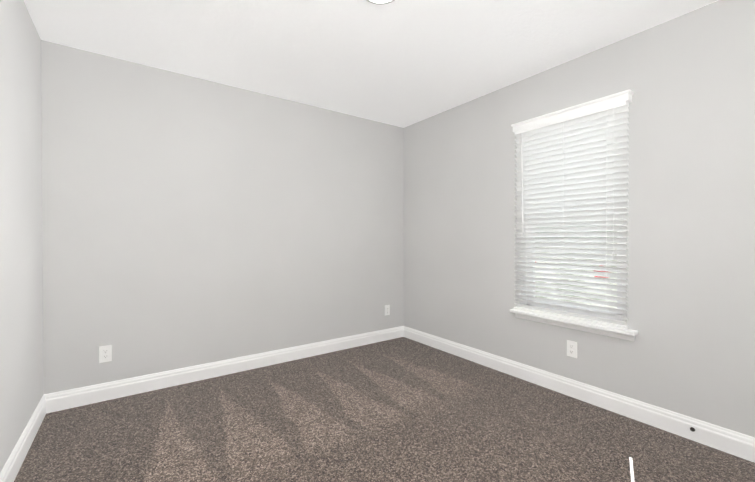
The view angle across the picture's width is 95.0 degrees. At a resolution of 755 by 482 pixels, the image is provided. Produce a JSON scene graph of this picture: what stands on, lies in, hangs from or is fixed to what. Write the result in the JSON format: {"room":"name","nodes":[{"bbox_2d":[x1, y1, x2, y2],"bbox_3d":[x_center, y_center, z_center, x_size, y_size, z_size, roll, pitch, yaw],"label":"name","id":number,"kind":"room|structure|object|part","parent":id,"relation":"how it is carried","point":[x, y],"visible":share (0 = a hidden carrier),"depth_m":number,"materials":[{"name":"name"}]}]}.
{"room":"empty bedroom","nodes":[
{"label":"empty bedroom","id":0,"kind":"room"},
{"bbox_2d":[0,0,42,471],"bbox_3d":[-1.270,-0.080,0.857,0.140,2.440,3.350,0,0,-36],"label":"wall","id":1,"kind":"structure","parent":0,"point":[21,320],"depth_m":1.79,"materials":[{"name":"paint"}]},
{"bbox_2d":[0,394,47,481],"bbox_3d":[-1.207,1.078,0.911,0.015,0.124,3.350,0,0,-36],"label":"baseboard","id":2,"kind":"structure","parent":1,"relation":"attached to","point":[11,468],"depth_m":1.80,"materials":[{"name":"white wood"}]},
{"bbox_2d":[41,40,403,393],"bbox_3d":[-0.983,-0.097,3.210,3.349,2.440,0.140,0,0,-36],"label":"wall","id":3,"kind":"structure","parent":0,"point":[188,221],"depth_m":2.79,"materials":[{"name":"paint"}]},
{"bbox_2d":[99,345,111,362],"bbox_3d":[-1.926,0.800,2.449,0.070,0.115,0.009,0,0,-36],"label":"electrical outlet","id":4,"kind":"object","parent":3,"relation":"attached to","point":[105,353],"visible":1,"depth_m":2.45,"materials":[{"name":"white plastic"}]},
{"bbox_2d":[48,326,403,412],"bbox_3d":[-0.942,1.062,3.153,3.000,0.124,0.015,0,0,-36],"label":"baseboard","id":5,"kind":"structure","parent":3,"relation":"attached to","point":[66,399],"depth_m":2.80,"materials":[{"name":"white wood"}]},
{"bbox_2d":[385,305,389,315],"bbox_3d":[0.111,0.782,3.909,0.070,0.115,0.009,0,0,-36],"label":"electrical outlet","id":6,"kind":"object","parent":3,"relation":"attached to","point":[387,309],"visible":1,"depth_m":3.91,"materials":[{"name":"white plastic"}]},
{"bbox_2d":[24,0,717,127],"bbox_3d":[0.034,-1.367,1.784,3.349,0.120,3.630,0,0,-36],"label":"ceiling","id":7,"kind":"structure","parent":0,"point":[402,63],"depth_m":2.25,"materials":[{"name":"paint"}]},
{"bbox_2d":[366,0,394,4],"bbox_3d":[0.017,-1.289,1.783,0.212,0.051,0.212,0,0,-36],"label":"ceiling light","id":8,"kind":"object","parent":7,"relation":"attached to","point":[380,2],"visible":1,"depth_m":1.85,"materials":[{"name":"grey"}]},
{"bbox_2d":[14,337,754,481],"bbox_3d":[0.034,1.193,1.801,3.349,0.120,3.630,0,0,-36],"label":"floor","id":9,"kind":"structure","parent":0,"point":[402,409],"depth_m":2.03,"materials":[{"name":"carpet"}]},
{"bbox_2d":[629,457,633,481],"bbox_3d":[1.222,1.132,1.657,0.012,0.004,0.355,0,0,34],"label":"strip","id":10,"kind":"object","parent":9,"relation":"on","point":[631,469],"visible":1,"depth_m":1.71,"materials":[{"name":"white plastic"}]},
{"bbox_2d":[403,0,754,436],"bbox_3d":[1.337,-0.093,2.727,0.140,2.440,3.350,0,0,-36],"label":"wall","id":11,"kind":"structure","parent":0,"point":[688,79],"depth_m":2.14,"materials":[{"name":"paint"}]},
{"bbox_2d":[567,340,576,357],"bbox_3d":[1.409,0.783,2.506,0.009,0.115,0.070,0,0,-36],"label":"electrical outlet","id":12,"kind":"object","parent":11,"relation":"attached to","point":[571,348],"visible":1,"depth_m":2.50,"materials":[{"name":"white plastic"}]},
{"bbox_2d":[511,89,633,132],"bbox_3d":[1.360,-0.918,2.511,0.069,0.061,0.824,0,0,-36],"label":"blind valance","id":13,"kind":"object","parent":11,"relation":"attached to","point":[622,96],"visible":0.96,"depth_m":2.42,"materials":[{"name":"white"}]},
{"bbox_2d":[510,309,637,335],"bbox_3d":[1.400,0.576,2.537,0.157,0.025,0.864,0,0,-36],"label":"window sill","id":14,"kind":"structure","parent":11,"relation":"attached to","point":[630,332],"depth_m":2.40,"materials":[{"name":"white wood"}]},
{"bbox_2d":[514,101,634,340],"bbox_3d":[1.422,-0.139,2.548,0.208,1.546,0.828,0,0,-36],"label":"window blinds","id":15,"kind":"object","parent":11,"relation":"in","point":[586,174],"depth_m":2.46,"materials":[{"name":"white plastic"}]},
{"bbox_3d":[1.358,-0.175,2.515,0.066,1.473,0.782,0,0,-36],"label":"window blind rails","id":16,"kind":"part","parent":15,"relation":"part of","materials":[{"name":"white plastic"}]},
{"bbox_3d":[1.384,0.611,2.526,0.026,0.046,0.828,0,0,-36],"label":"window apron","id":17,"kind":"part","parent":15,"relation":"part of","materials":[{"name":"white wood"}]},
{"bbox_3d":[1.471,-0.160,2.595,0.072,1.491,0.750,0,0,-36],"label":"frame","id":18,"kind":"part","parent":15,"relation":"part of","materials":[{"name":"white plastic"}]},
{"bbox_3d":[1.471,-0.165,2.595,0.004,1.435,0.704,0,0,-36],"label":"glass","id":19,"kind":"part","parent":15,"relation":"part of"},
{"bbox_2d":[404,326,754,462],"bbox_3d":[1.275,1.065,2.690,0.015,0.124,3.350,0,0,-36],"label":"baseboard","id":20,"kind":"structure","parent":11,"relation":"attached to","point":[735,443],"depth_m":2.29,"materials":[{"name":"white wood"}]},
{"label":"outside","id":21,"kind":"structure","parent":0,"visible":0},
{"bbox_2d":[535,209,616,307],"bbox_3d":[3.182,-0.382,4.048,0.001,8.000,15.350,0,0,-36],"label":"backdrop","id":22,"kind":"structure","parent":21,"point":[575,269],"depth_m":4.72,"materials":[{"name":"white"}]}
]}

